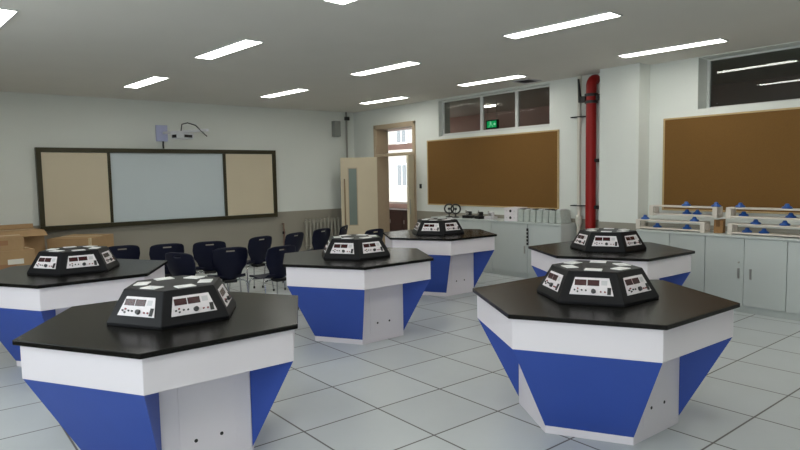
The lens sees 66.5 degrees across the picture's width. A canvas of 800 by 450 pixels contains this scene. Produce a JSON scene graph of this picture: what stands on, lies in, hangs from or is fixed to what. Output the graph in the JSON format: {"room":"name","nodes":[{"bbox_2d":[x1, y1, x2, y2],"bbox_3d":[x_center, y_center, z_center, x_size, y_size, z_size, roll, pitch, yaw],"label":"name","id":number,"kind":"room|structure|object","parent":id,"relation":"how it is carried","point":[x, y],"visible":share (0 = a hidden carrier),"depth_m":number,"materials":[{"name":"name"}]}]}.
{"room":"science classroom","nodes":[
{"label":"science classroom","id":0,"kind":"room"},
{"bbox_2d":[0,91,353,265],"bbox_3d":[-4.729,-0.687,10.998,9.961,3.086,0.200,-5,6,-39],"label":"wall","id":1,"kind":"structure","parent":0,"point":[308,173],"depth_m":11.41,"materials":[{"name":"paint"}]},
{"bbox_2d":[34,147,277,230],"bbox_3d":[-4.216,-0.712,11.217,4.262,1.358,0.099,-5,6,-39],"label":"whiteboard","id":2,"kind":"object","parent":1,"relation":"attached to","point":[78,188],"visible":0.94,"depth_m":10.99,"materials":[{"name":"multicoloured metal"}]},
{"bbox_2d":[155,122,208,148],"bbox_3d":[-3.856,-1.595,10.858,1.183,0.433,0.263,1,5,28],"label":"projector","id":3,"kind":"object","parent":1,"relation":"attached to","point":[162,133],"visible":1,"depth_m":10.88,"materials":[{"name":"white plastic"}]},
{"bbox_2d":[282,223,284,243],"bbox_3d":[-2.425,0.318,12.744,0.060,0.720,0.080,-5,6,-39],"label":"pipe","id":4,"kind":"object","parent":1,"relation":"attached to","point":[283,232],"visible":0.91,"depth_m":12.71,"materials":[{"name":"grey metal"}]},
{"bbox_2d":[304,217,341,249],"bbox_3d":[-1.658,0.231,13.332,0.980,0.770,0.120,-5,6,-39],"label":"radiator","id":5,"kind":"object","parent":1,"relation":"attached to","point":[339,219],"visible":0.6,"depth_m":13.20,"materials":[{"name":"grey metal"}]},
{"bbox_2d":[332,121,340,136],"bbox_3d":[-1.401,-2.106,13.363,0.160,0.335,0.156,-5,6,-39],"label":"wall speaker","id":6,"kind":"object","parent":1,"relation":"attached to","point":[336,125],"visible":1,"depth_m":13.30,"materials":[{"name":"grey plastic"}]},
{"bbox_2d":[335,121,340,135],"bbox_3d":[-1.354,-2.102,13.306,0.136,0.305,0.007,-5,6,-39],"label":"grille","id":7,"kind":"object","parent":6,"relation":"attached to","point":[337,123],"depth_m":13.30,"materials":[{"name":"grey metal"}]},
{"bbox_2d":[344,112,349,157],"bbox_3d":[-1.157,-0.968,13.690,0.110,3.085,0.070,-5,6,-39],"label":"conduit","id":8,"kind":"object","parent":1,"relation":"attached to","point":[346,118],"visible":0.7,"depth_m":13.57,"materials":[{"name":"black plastic"}]},
{"bbox_2d":[0,0,799,117],"bbox_3d":[-1.197,-2.188,8.672,12.750,0.150,20.800,-5,6,-39],"label":"ceiling","id":9,"kind":"structure","parent":0,"point":[86,48],"depth_m":6.75,"materials":[{"name":"paint"}]},
{"bbox_2d":[0,8,18,27],"bbox_3d":[-3.667,-1.802,5.441,0.220,0.012,1.200,-5,6,-43],"label":"recessed light","id":10,"kind":"object","parent":9,"relation":"in","point":[6,14],"visible":1,"depth_m":5.17,"materials":[{"name":"white plastic"}]},
{"bbox_2d":[123,76,168,87],"bbox_3d":[-3.718,-2.079,8.896,0.220,0.012,1.200,-5,6,-43],"label":"recessed light","id":11,"kind":"object","parent":9,"relation":"in","point":[153,79],"visible":1,"depth_m":8.85,"materials":[{"name":"white plastic"}]},
{"bbox_2d":[193,39,263,59],"bbox_3d":[-1.920,-1.941,6.765,0.220,0.012,1.200,-5,6,-43],"label":"recessed light","id":12,"kind":"object","parent":9,"relation":"in","point":[242,44],"visible":1,"depth_m":6.72,"materials":[{"name":"white plastic"}]},
{"bbox_2d":[259,88,309,97],"bbox_3d":[-1.966,-2.224,10.301,0.220,0.012,1.200,-5,6,-43],"label":"recessed light","id":13,"kind":"object","parent":9,"relation":"in","point":[297,90],"visible":1,"depth_m":10.21,"materials":[{"name":"white plastic"}]},
{"bbox_2d":[322,0,356,4],"bbox_3d":[-0.138,-1.796,4.559,0.220,0.012,1.200,-5,6,-43],"label":"recessed light","id":14,"kind":"object","parent":9,"relation":"in","point":[341,2],"visible":1,"depth_m":4.97,"materials":[{"name":"white plastic"}]},
{"bbox_2d":[326,0,353,3],"bbox_3d":[-0.138,-1.798,4.559,0.196,0.008,1.176,-5,6,-43],"label":"diffuser","id":15,"kind":"object","parent":14,"relation":"attached to","point":[332,1],"depth_m":4.97,"materials":[{"name":"white plastic"}]},
{"bbox_2d":[358,96,409,103],"bbox_3d":[-0.317,-2.352,11.522,0.220,0.012,1.200,-5,6,-43],"label":"recessed light","id":16,"kind":"object","parent":9,"relation":"in","point":[399,97],"visible":1,"depth_m":11.50,"materials":[{"name":"white plastic"}]},
{"bbox_2d":[349,61,421,75],"bbox_3d":[-0.216,-2.082,8.133,0.220,0.012,1.200,-5,6,-43],"label":"recessed light","id":17,"kind":"object","parent":9,"relation":"in","point":[406,63],"visible":1,"depth_m":8.09,"materials":[{"name":"white plastic"}]},
{"bbox_2d":[484,104,495,106],"bbox_3d":[1.846,-2.460,12.579,0.100,0.045,0.300,-5,6,-41],"label":"ceiling light","id":18,"kind":"object","parent":9,"relation":"attached to","point":[488,105],"visible":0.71,"depth_m":12.53,"materials":[{"name":"white plastic"}]},
{"bbox_2d":[456,74,526,85],"bbox_3d":[1.383,-2.208,9.338,0.220,0.012,1.200,-5,6,-43],"label":"recessed light","id":19,"kind":"object","parent":9,"relation":"in","point":[518,75],"visible":1,"depth_m":9.30,"materials":[{"name":"white plastic"}]},
{"bbox_2d":[486,102,498,128],"bbox_3d":[1.842,-2.188,12.201,0.052,0.525,0.320,-5,6,-39],"label":"exit sign","id":20,"kind":"object","parent":9,"relation":"hanging from","point":[490,124],"visible":1,"depth_m":12.17,"materials":[{"name":"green plastic"}]},
{"bbox_2d":[512,78,540,83],"bbox_3d":[1.955,-2.226,9.439,0.320,0.014,0.320,-5,6,-39],"label":"ceiling vent","id":21,"kind":"object","parent":9,"relation":"in","point":[524,81],"visible":1,"depth_m":9.43,"materials":[{"name":"black plastic"}]},
{"bbox_2d":[502,11,622,38],"bbox_3d":[1.548,-1.939,5.950,0.220,0.012,1.200,-5,6,-43],"label":"recessed light","id":22,"kind":"object","parent":9,"relation":"in","point":[609,14],"visible":1,"depth_m":5.88,"materials":[{"name":"white plastic"}]},
{"bbox_2d":[617,38,728,57],"bbox_3d":[3.159,-2.064,7.140,0.220,0.012,1.200,-5,6,-43],"label":"recessed light","id":23,"kind":"object","parent":9,"relation":"in","point":[717,40],"visible":1,"depth_m":7.08,"materials":[{"name":"white plastic"}]},
{"bbox_2d":[0,262,799,449],"bbox_3d":[-0.230,1.288,5.592,9.961,0.150,14.447,-5,6,-39],"label":"floor","id":24,"kind":"structure","parent":0,"point":[442,384],"depth_m":4.56,"materials":[{"name":"tile"}]},
{"bbox_2d":[0,246,34,269],"bbox_3d":[-5.550,0.705,8.561,0.660,0.732,0.603,-5,6,-43],"label":"cardboard box","id":25,"kind":"object","parent":24,"relation":"on","point":[26,256],"visible":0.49,"depth_m":8.40,"materials":[{"name":"brown cardboard"}]},
{"bbox_2d":[0,234,23,250],"bbox_3d":[-5.573,0.251,8.462,0.540,0.192,0.502,-5,6,-41],"label":"cardboard box","id":26,"kind":"object","parent":25,"relation":"on","point":[8,242],"visible":1,"depth_m":8.37,"materials":[{"name":"brown cardboard"}]},
{"bbox_2d":[0,223,47,257],"bbox_3d":[-5.886,0.525,9.165,0.900,1.006,0.844,-5,6,-44],"label":"cardboard box","id":27,"kind":"object","parent":24,"relation":"on","point":[33,237],"visible":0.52,"depth_m":9.22,"materials":[{"name":"brown cardboard"}]},
{"bbox_2d":[47,234,113,248],"bbox_3d":[-5.008,0.574,9.633,0.663,0.802,0.743,-1,5,1],"label":"cardboard box","id":28,"kind":"object","parent":24,"relation":"on","point":[107,240],"visible":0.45,"depth_m":9.29,"materials":[{"name":"brown cardboard"}]},
{"bbox_2d":[0,259,167,366],"bbox_3d":[-3.073,0.834,5.823,1.726,0.822,1.496,-5,6,-39],"label":"table","id":29,"kind":"object","parent":24,"relation":"on","point":[26,301],"visible":0.4,"depth_m":5.22,"materials":[{"name":"white laminate"}]},
{"bbox_2d":[27,245,119,275],"bbox_3d":[-3.083,0.322,5.782,0.793,0.205,0.689,-5,6,-39],"label":"console","id":30,"kind":"object","parent":29,"relation":"on","point":[70,260],"visible":1,"depth_m":5.54,"materials":[{"name":"plastic"}]},
{"bbox_2d":[108,245,139,258],"bbox_3d":[-3.663,0.663,8.005,0.498,0.836,0.516,-4,5,-33],"label":"chair","id":31,"kind":"object","parent":24,"relation":"on","point":[132,251],"visible":0.18,"depth_m":7.80,"materials":[{"name":"blue plastic"}]},
{"bbox_2d":[12,291,297,449],"bbox_3d":[-1.383,0.964,3.814,1.726,0.822,1.496,-5,6,-39],"label":"table","id":32,"kind":"object","parent":24,"relation":"on","point":[214,385],"visible":0.94,"depth_m":3.30,"materials":[{"name":"white laminate"}]},
{"bbox_2d":[107,275,235,329],"bbox_3d":[-1.392,0.452,3.773,0.793,0.205,0.689,-5,6,-39],"label":"console","id":33,"kind":"object","parent":32,"relation":"on","point":[163,303],"visible":1,"depth_m":3.53,"materials":[{"name":"plastic"}]},
{"bbox_2d":[133,281,150,285],"bbox_3d":[-1.578,0.359,3.735,0.080,0.005,0.108,-2,5,-9],"label":"socket","id":34,"kind":"object","parent":33,"relation":"attached to","point":[145,283],"depth_m":3.72,"materials":[{"name":"white plastic"}]},
{"bbox_2d":[148,308,153,316],"bbox_3d":[-1.404,0.494,3.442,0.022,0.042,0.024,1,5,21],"label":"rocker switch","id":35,"kind":"object","parent":33,"relation":"attached to","point":[150,310],"depth_m":3.44,"materials":[{"name":"black plastic"}]},
{"bbox_2d":[140,286,163,289],"bbox_3d":[-1.460,0.368,3.591,0.108,0.005,0.080,1,5,21],"label":"socket","id":36,"kind":"object","parent":33,"relation":"attached to","point":[144,287],"depth_m":3.57,"materials":[{"name":"white plastic"}]},
{"bbox_2d":[154,277,174,280],"bbox_3d":[-1.512,0.344,3.908,0.108,0.005,0.080,-5,6,-39],"label":"socket","id":37,"kind":"object","parent":33,"relation":"attached to","point":[163,278],"depth_m":3.89,"materials":[{"name":"white plastic"}]},
{"bbox_2d":[174,284,195,287],"bbox_3d":[-1.276,0.362,3.621,0.108,0.005,0.080,-5,6,-39],"label":"socket","id":38,"kind":"object","parent":33,"relation":"attached to","point":[186,285],"depth_m":3.60,"materials":[{"name":"white plastic"}]},
{"bbox_2d":[184,276,204,278],"bbox_3d":[-1.329,0.338,3.938,0.108,0.005,0.080,1,5,21],"label":"socket","id":39,"kind":"object","parent":33,"relation":"attached to","point":[187,277],"depth_m":3.92,"materials":[{"name":"white plastic"}]},
{"bbox_2d":[197,279,212,282],"bbox_3d":[-1.211,0.347,3.795,0.080,0.005,0.108,-2,5,-9],"label":"socket","id":40,"kind":"object","parent":33,"relation":"attached to","point":[201,280],"depth_m":3.78,"materials":[{"name":"white plastic"}]},
{"bbox_2d":[149,243,183,276],"bbox_3d":[-3.131,0.642,8.137,0.498,0.836,0.516,-4,5,-31],"label":"chair","id":41,"kind":"object","parent":24,"relation":"on","point":[156,252],"visible":0.29,"depth_m":7.89,"materials":[{"name":"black plastic"}]},
{"bbox_2d":[165,252,195,275],"bbox_3d":[-2.412,0.708,7.151,0.498,0.836,0.516,1,5,25],"label":"chair","id":42,"kind":"object","parent":24,"relation":"on","point":[185,264],"visible":0.34,"depth_m":6.91,"materials":[{"name":"black plastic"}]},
{"bbox_2d":[193,241,228,290],"bbox_3d":[-2.620,0.615,8.360,0.498,0.836,0.516,-3,5,-24],"label":"chair","id":43,"kind":"object","parent":24,"relation":"on","point":[202,253],"visible":0.56,"depth_m":8.13,"materials":[{"name":"black plastic"}]},
{"bbox_2d":[207,247,248,291],"bbox_3d":[-2.152,0.668,7.589,0.498,0.836,0.516,-4,5,-29],"label":"chair","id":44,"kind":"object","parent":24,"relation":"on","point":[229,266],"visible":0.82,"depth_m":7.39,"materials":[{"name":"black plastic"}]},
{"bbox_2d":[229,236,274,290],"bbox_3d":[-2.155,0.566,8.861,0.516,0.836,0.498,2,6,36],"label":"chair","id":45,"kind":"object","parent":24,"relation":"on","point":[257,249],"visible":0.77,"depth_m":8.70,"materials":[{"name":"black plastic"}]},
{"bbox_2d":[248,245,298,309],"bbox_3d":[-1.592,0.657,7.604,0.516,0.836,0.498,3,6,43],"label":"chair","id":46,"kind":"object","parent":24,"relation":"on","point":[274,256],"visible":0.78,"depth_m":7.41,"materials":[{"name":"black plastic"}]},
{"bbox_2d":[262,232,303,289],"bbox_3d":[-1.764,0.522,9.317,0.516,0.836,0.498,2,5,29],"label":"chair","id":47,"kind":"object","parent":24,"relation":"on","point":[290,239],"visible":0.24,"depth_m":9.18,"materials":[{"name":"black plastic"}]},
{"bbox_2d":[299,228,330,251],"bbox_3d":[-1.429,0.463,9.976,0.516,0.836,0.498,2,5,33],"label":"chair","id":48,"kind":"object","parent":24,"relation":"on","point":[320,239],"visible":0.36,"depth_m":9.80,"materials":[{"name":"black plastic"}]},
{"bbox_2d":[339,225,347,234],"bbox_3d":[-1.150,0.422,10.426,0.516,0.836,0.498,0,5,11],"label":"chair","id":49,"kind":"object","parent":24,"relation":"on","point":[343,231],"visible":0.19,"depth_m":10.26,"materials":[{"name":"black plastic"}]},
{"bbox_2d":[283,247,433,344],"bbox_3d":[-0.463,0.732,6.493,1.726,0.822,1.496,-5,6,-39],"label":"table","id":50,"kind":"object","parent":24,"relation":"on","point":[360,302],"visible":0.94,"depth_m":6.00,"materials":[{"name":"white laminate"}]},
{"bbox_2d":[322,234,389,259],"bbox_3d":[-0.472,0.221,6.452,0.793,0.205,0.689,-5,6,-39],"label":"console","id":51,"kind":"object","parent":50,"relation":"on","point":[352,246],"visible":1,"depth_m":6.20,"materials":[{"name":"plastic"}]},
{"bbox_2d":[365,228,383,238],"bbox_3d":[-0.554,0.468,9.722,0.516,0.836,0.498,3,6,41],"label":"chair","id":52,"kind":"object","parent":24,"relation":"on","point":[380,231],"visible":0.12,"depth_m":9.53,"materials":[{"name":"black plastic"}]},
{"bbox_2d":[383,229,496,295],"bbox_3d":[0.553,0.527,8.821,1.726,0.822,1.496,-5,6,-38],"label":"table","id":53,"kind":"object","parent":24,"relation":"on","point":[460,260],"visible":0.77,"depth_m":8.35,"materials":[{"name":"white laminate"}]},
{"bbox_2d":[412,218,463,235],"bbox_3d":[0.543,0.015,8.780,0.793,0.205,0.689,-5,6,-38],"label":"console","id":54,"kind":"object","parent":53,"relation":"on","point":[427,226],"visible":1,"depth_m":8.53,"materials":[{"name":"plastic"}]},
{"bbox_2d":[460,220,492,272],"bbox_3d":[1.445,0.348,10.560,0.418,0.868,0.745,-5,6,-39],"label":"base cabinet","id":55,"kind":"object","parent":24,"relation":"on","point":[465,224],"visible":0.3,"depth_m":10.31,"materials":[{"name":"white laminate"}]},
{"bbox_2d":[492,222,528,278],"bbox_3d":[1.916,0.386,9.977,0.418,0.868,0.745,-5,6,-39],"label":"base cabinet","id":56,"kind":"object","parent":24,"relation":"on","point":[510,254],"visible":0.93,"depth_m":9.83,"materials":[{"name":"white laminate"}]},
{"bbox_2d":[526,224,576,277],"bbox_3d":[2.344,0.421,9.445,0.422,0.868,0.638,-5,6,-39],"label":"base cabinet","id":57,"kind":"object","parent":24,"relation":"on","point":[535,234],"visible":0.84,"depth_m":9.28,"materials":[{"name":"white laminate"}]},
{"bbox_2d":[431,215,575,225],"bbox_3d":[1.635,-0.083,10.280,0.418,0.026,2.880,-5,6,-39],"label":"countertop","id":58,"kind":"structure","parent":57,"relation":"on","point":[460,217],"depth_m":9.99,"materials":[{"name":"white laminate"}]},
{"bbox_2d":[444,203,453,216],"bbox_3d":[0.888,-0.268,11.035,0.129,0.249,0.160,-4,6,-36],"label":"stand","id":59,"kind":"object","parent":58,"relation":"on","point":[449,213],"visible":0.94,"depth_m":11.02,"materials":[{"name":"black plastic"}]},
{"bbox_2d":[450,204,460,217],"bbox_3d":[0.995,-0.259,10.903,0.129,0.249,0.160,-5,6,-41],"label":"stand","id":60,"kind":"object","parent":58,"relation":"on","point":[458,205],"visible":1,"depth_m":10.89,"materials":[{"name":"black plastic"}]},
{"bbox_2d":[462,210,474,217],"bbox_3d":[1.200,-0.191,10.687,0.180,0.140,0.140,3,6,40],"label":"instrument","id":61,"kind":"object","parent":58,"relation":"on","point":[468,214],"visible":0.95,"depth_m":10.65,"materials":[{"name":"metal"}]},
{"bbox_2d":[474,210,483,218],"bbox_3d":[1.379,-0.179,10.498,0.140,0.140,0.180,-3,5,-22],"label":"instrument","id":62,"kind":"object","parent":58,"relation":"on","point":[480,214],"visible":0.93,"depth_m":10.45,"materials":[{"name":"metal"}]},
{"bbox_2d":[484,211,496,219],"bbox_3d":[1.539,-0.169,10.331,0.140,0.140,0.180,-6,6,-44],"label":"instrument","id":63,"kind":"object","parent":58,"relation":"on","point":[491,216],"visible":1,"depth_m":10.29,"materials":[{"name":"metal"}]},
{"bbox_2d":[504,214,517,220],"bbox_3d":[1.878,-0.125,9.907,0.267,0.108,0.270,-5,6,-39],"label":"instrument box","id":64,"kind":"object","parent":58,"relation":"on","point":[507,217],"visible":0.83,"depth_m":9.82,"materials":[{"name":"white plastic"}]},
{"bbox_2d":[504,207,526,214],"bbox_3d":[1.876,-0.233,9.898,0.267,0.108,0.270,-5,6,-39],"label":"instrument box","id":65,"kind":"object","parent":64,"relation":"on","point":[507,210],"visible":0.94,"depth_m":9.82,"materials":[{"name":"white plastic"}]},
{"bbox_2d":[518,208,529,221],"bbox_3d":[2.007,-0.164,9.748,0.259,0.206,0.110,-5,6,-38],"label":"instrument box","id":66,"kind":"object","parent":58,"relation":"on","point":[520,211],"visible":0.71,"depth_m":9.67,"materials":[{"name":"grey plastic"}]},
{"bbox_2d":[524,208,535,221],"bbox_3d":[2.083,-0.157,9.653,0.259,0.205,0.110,-5,6,-39],"label":"parcel","id":67,"kind":"object","parent":58,"relation":"on","point":[527,211],"visible":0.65,"depth_m":9.58,"materials":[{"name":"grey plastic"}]},
{"bbox_2d":[530,208,541,221],"bbox_3d":[2.159,-0.153,9.559,0.259,0.210,0.110,-5,6,-39],"label":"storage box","id":68,"kind":"object","parent":58,"relation":"on","point":[533,212],"visible":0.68,"depth_m":9.48,"materials":[{"name":"grey plastic"}]},
{"bbox_2d":[536,208,547,222],"bbox_3d":[2.235,-0.148,9.465,0.259,0.212,0.110,-5,6,-37],"label":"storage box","id":69,"kind":"object","parent":58,"relation":"on","point":[539,216],"visible":0.61,"depth_m":9.38,"materials":[{"name":"grey plastic"}]},
{"bbox_2d":[542,209,554,222],"bbox_3d":[2.311,-0.141,9.371,0.259,0.211,0.110,-5,6,-37],"label":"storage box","id":70,"kind":"object","parent":58,"relation":"on","point":[546,211],"visible":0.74,"depth_m":9.29,"materials":[{"name":"grey plastic"}]},
{"bbox_2d":[549,209,556,223],"bbox_3d":[2.387,-0.132,9.277,0.259,0.205,0.110,-5,6,-37],"label":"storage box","id":71,"kind":"object","parent":58,"relation":"on","point":[552,214],"visible":0.44,"depth_m":9.19,"materials":[{"name":"grey plastic"}]},
{"bbox_2d":[556,209,570,223],"bbox_3d":[2.462,-0.132,9.184,0.259,0.217,0.108,-5,6,-38],"label":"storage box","id":72,"kind":"object","parent":58,"relation":"on","point":[563,216],"visible":1,"depth_m":9.13,"materials":[{"name":"grey plastic"}]},
{"bbox_2d":[473,276,739,444],"bbox_3d":[1.337,0.885,4.178,1.726,0.822,1.496,-5,6,-37],"label":"table","id":73,"kind":"object","parent":24,"relation":"on","point":[626,375],"visible":0.94,"depth_m":3.67,"materials":[{"name":"white laminate"}]},
{"bbox_2d":[537,260,658,306],"bbox_3d":[1.327,0.373,4.136,0.793,0.205,0.689,-5,6,-37],"label":"console","id":74,"kind":"object","parent":73,"relation":"on","point":[584,282],"visible":1,"depth_m":3.90,"materials":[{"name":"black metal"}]},
{"bbox_2d":[561,265,578,267],"bbox_3d":[1.141,0.279,4.105,0.080,0.005,0.108,-2,5,-7],"label":"socket","id":75,"kind":"object","parent":74,"relation":"attached to","point":[562,266],"depth_m":4.09,"materials":[{"name":"white plastic"}]},
{"bbox_2d":[564,261,581,263],"bbox_3d":[1.212,0.264,4.276,0.108,0.005,0.080,-5,6,-37],"label":"socket","id":76,"kind":"object","parent":74,"relation":"attached to","point":[571,262],"depth_m":4.26,"materials":[{"name":"white plastic"}]},
{"bbox_2d":[584,268,601,270],"bbox_3d":[1.254,0.289,3.957,0.108,0.005,0.080,1,5,23],"label":"socket","id":77,"kind":"object","parent":74,"relation":"attached to","point":[585,269],"depth_m":3.94,"materials":[{"name":"white plastic"}]},
{"bbox_2d":[590,260,606,262],"bbox_3d":[1.397,0.259,4.300,0.108,0.005,0.080,1,5,23],"label":"socket","id":78,"kind":"object","parent":74,"relation":"attached to","point":[592,261],"depth_m":4.29,"materials":[{"name":"white plastic"}]},
{"bbox_2d":[610,267,630,269],"bbox_3d":[1.438,0.284,3.981,0.108,0.005,0.080,-5,6,-37],"label":"socket","id":79,"kind":"object","parent":74,"relation":"attached to","point":[614,268],"depth_m":3.96,"materials":[{"name":"white plastic"}]},
{"bbox_2d":[613,263,630,265],"bbox_3d":[1.510,0.269,4.152,0.080,0.005,0.108,-2,5,-7],"label":"socket","id":80,"kind":"object","parent":74,"relation":"attached to","point":[614,264],"depth_m":4.13,"materials":[{"name":"white plastic"}]},
{"bbox_2d":[528,241,694,285],"bbox_3d":[2.273,0.666,6.694,1.726,0.822,1.496,-5,6,-37],"label":"table","id":81,"kind":"object","parent":24,"relation":"on","point":[671,264],"visible":0.28,"depth_m":6.24,"materials":[{"name":"white laminate"}]},
{"bbox_2d":[570,228,646,252],"bbox_3d":[2.264,0.154,6.653,0.793,0.205,0.689,-5,6,-37],"label":"console","id":82,"kind":"object","parent":81,"relation":"on","point":[615,240],"visible":1,"depth_m":6.41,"materials":[{"name":"plastic"}]},
{"bbox_2d":[637,232,705,291],"bbox_3d":[3.579,0.525,7.855,0.498,0.868,0.885,-5,6,-39],"label":"base cabinet","id":83,"kind":"object","parent":24,"relation":"on","point":[695,280],"visible":0.22,"depth_m":7.47,"materials":[{"name":"white laminate"}]},
{"bbox_2d":[704,236,788,318],"bbox_3d":[4.136,0.571,7.165,0.498,0.868,0.881,-5,6,-39],"label":"base cabinet","id":84,"kind":"object","parent":24,"relation":"on","point":[751,273],"visible":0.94,"depth_m":6.97,"materials":[{"name":"white laminate"}]},
{"bbox_2d":[786,241,799,320],"bbox_3d":[4.690,0.616,6.479,0.498,0.868,0.881,-5,6,-39],"label":"base cabinet","id":85,"kind":"object","parent":24,"relation":"on","point":[793,263],"visible":1,"depth_m":6.62,"materials":[{"name":"white laminate"}]},
{"bbox_2d":[636,228,799,241],"bbox_3d":[4.125,0.124,7.133,0.498,0.026,2.655,-5,6,-39],"label":"countertop","id":86,"kind":"structure","parent":85,"relation":"on","point":[747,236],"depth_m":7.19,"materials":[{"name":"white laminate"}]},
{"bbox_2d":[636,215,709,232],"bbox_3d":[3.474,-0.024,7.805,0.156,0.186,0.900,-5,6,-39],"label":"rack","id":87,"kind":"object","parent":86,"relation":"on","point":[640,223],"visible":1,"depth_m":7.73,"materials":[{"name":"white plastic"}]},
{"bbox_2d":[649,201,722,217],"bbox_3d":[3.587,-0.204,7.678,0.156,0.186,0.870,-5,6,-39],"label":"rack","id":88,"kind":"object","parent":87,"relation":"on","point":[717,211],"visible":1,"depth_m":7.58,"materials":[{"name":"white plastic"}]},
{"bbox_2d":[713,219,725,232],"bbox_3d":[3.868,0.011,7.381,0.114,0.168,0.122,3,6,44],"label":"carton","id":89,"kind":"object","parent":86,"relation":"on","point":[719,225],"visible":1,"depth_m":7.34,"materials":[{"name":"brown cardboard"}]},
{"bbox_2d":[727,219,799,236],"bbox_3d":[4.212,0.035,6.892,0.156,0.186,0.920,-5,6,-39],"label":"rack","id":90,"kind":"object","parent":86,"relation":"on","point":[732,228],"visible":1,"depth_m":6.96,"materials":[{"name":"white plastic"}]},
{"bbox_2d":[726,203,799,219],"bbox_3d":[4.212,-0.153,6.905,0.156,0.186,0.940,-5,6,-39],"label":"rack","id":91,"kind":"object","parent":90,"relation":"on","point":[730,211],"visible":1,"depth_m":6.99,"materials":[{"name":"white plastic"}]},
{"bbox_2d":[353,41,799,234],"bbox_3d":[3.501,-0.636,8.479,0.300,3.086,14.047,-5,6,-39],"label":"wall","id":92,"kind":"structure","parent":0,"point":[678,88],"depth_m":9.18,"materials":[{"name":"paint"}]},
{"bbox_2d":[340,121,416,243],"bbox_3d":[-0.272,-0.741,12.820,1.924,2.740,0.885,3,6,41],"label":"door","id":93,"kind":"structure","parent":92,"relation":"in","point":[364,180],"depth_m":13.13,"materials":[{"name":"beige laminate"}]},
{"bbox_2d":[427,129,558,208],"bbox_3d":[1.503,-0.938,10.677,0.025,1.240,3.080,-5,6,-39],"label":"cork board","id":94,"kind":"object","parent":92,"relation":"attached to","point":[513,169],"visible":0.94,"depth_m":10.48,"materials":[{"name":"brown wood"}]},
{"bbox_2d":[442,85,549,135],"bbox_3d":[1.628,-1.952,10.628,0.050,0.665,2.570,-5,6,-39],"label":"window","id":95,"kind":"structure","parent":92,"relation":"in","point":[517,92],"depth_m":10.68,"materials":[{"name":"clear glass"}]},
{"bbox_2d":[570,75,585,233],"bbox_3d":[2.680,-0.675,9.161,0.120,3.085,0.230,-5,6,-39],"label":"drain pipe","id":96,"kind":"object","parent":92,"relation":"attached to","point":[578,218],"visible":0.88,"depth_m":9.10,"materials":[{"name":"white plastic"}]},
{"bbox_2d":[575,215,581,226],"bbox_3d":[2.693,-0.063,9.192,0.100,0.180,0.098,-5,6,-39],"label":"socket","id":97,"kind":"object","parent":96,"relation":"attached to","point":[578,218],"depth_m":9.15,"materials":[{"name":"white plastic"}]},
{"bbox_2d":[577,74,599,228],"bbox_3d":[2.783,-0.656,8.968,0.204,3.074,0.339,-5,6,-39],"label":"pipe","id":98,"kind":"object","parent":92,"relation":"attached to","point":[591,98],"visible":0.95,"depth_m":8.85,"materials":[{"name":"red metal"}]},
{"bbox_2d":[662,107,799,214],"bbox_3d":[4.521,-0.727,6.937,0.025,1.217,3.180,-5,6,-39],"label":"cork board","id":99,"kind":"object","parent":92,"relation":"attached to","point":[749,158],"visible":1,"depth_m":7.46,"materials":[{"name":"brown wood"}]},
{"bbox_2d":[706,45,799,107],"bbox_3d":[4.981,-1.734,6.703,0.050,0.645,3.140,-5,6,-39],"label":"window","id":100,"kind":"structure","parent":92,"relation":"in","point":[709,62],"depth_m":7.73,"materials":[{"name":"clear glass"}]},
{"bbox_2d":[388,75,799,208],"bbox_3d":[3.635,-0.984,12.782,0.250,3.086,20.600,-5,6,-39],"label":"wall","id":101,"kind":"structure","parent":0,"point":[787,87],"depth_m":10.23,"materials":[{"name":"paint"}]},
{"bbox_2d":[388,128,411,203],"bbox_3d":[-0.093,-1.648,17.321,0.060,2.080,4.000,-5,6,-39],"label":"window","id":102,"kind":"structure","parent":101,"relation":"in","point":[405,145],"depth_m":17.12,"materials":[{"name":"paint"}]},
{"bbox_2d":[599,63,649,230],"bbox_3d":[3.115,-0.631,8.507,0.266,3.086,0.596,-5,6,-39],"label":"pillar","id":103,"kind":"structure","parent":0,"point":[624,90],"depth_m":8.33,"materials":[{"name":"paint"}]},
{"bbox_3d":[2.677,0.711,12.119,2.789,0.150,20.600,-5,6,-39],"label":"floor","id":104,"kind":"structure","parent":0,"visible":0},
{"bbox_2d":[389,208,407,230],"bbox_3d":[-0.110,-0.073,16.896,0.540,0.750,2.460,-5,6,-39],"label":"cabinet","id":105,"kind":"object","parent":104,"relation":"on","point":[398,220],"visible":0.13,"depth_m":16.42,"materials":[{"name":"brown wood"}]},
{"label":"outside","id":106,"kind":"structure","parent":0,"visible":0},
{"bbox_2d":[388,129,411,201],"bbox_3d":[3.161,-7.890,43.223,8.080,30.000,20.000,-5,6,-39],"label":"building","id":107,"kind":"structure","parent":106,"point":[397,164],"depth_m":41.32,"materials":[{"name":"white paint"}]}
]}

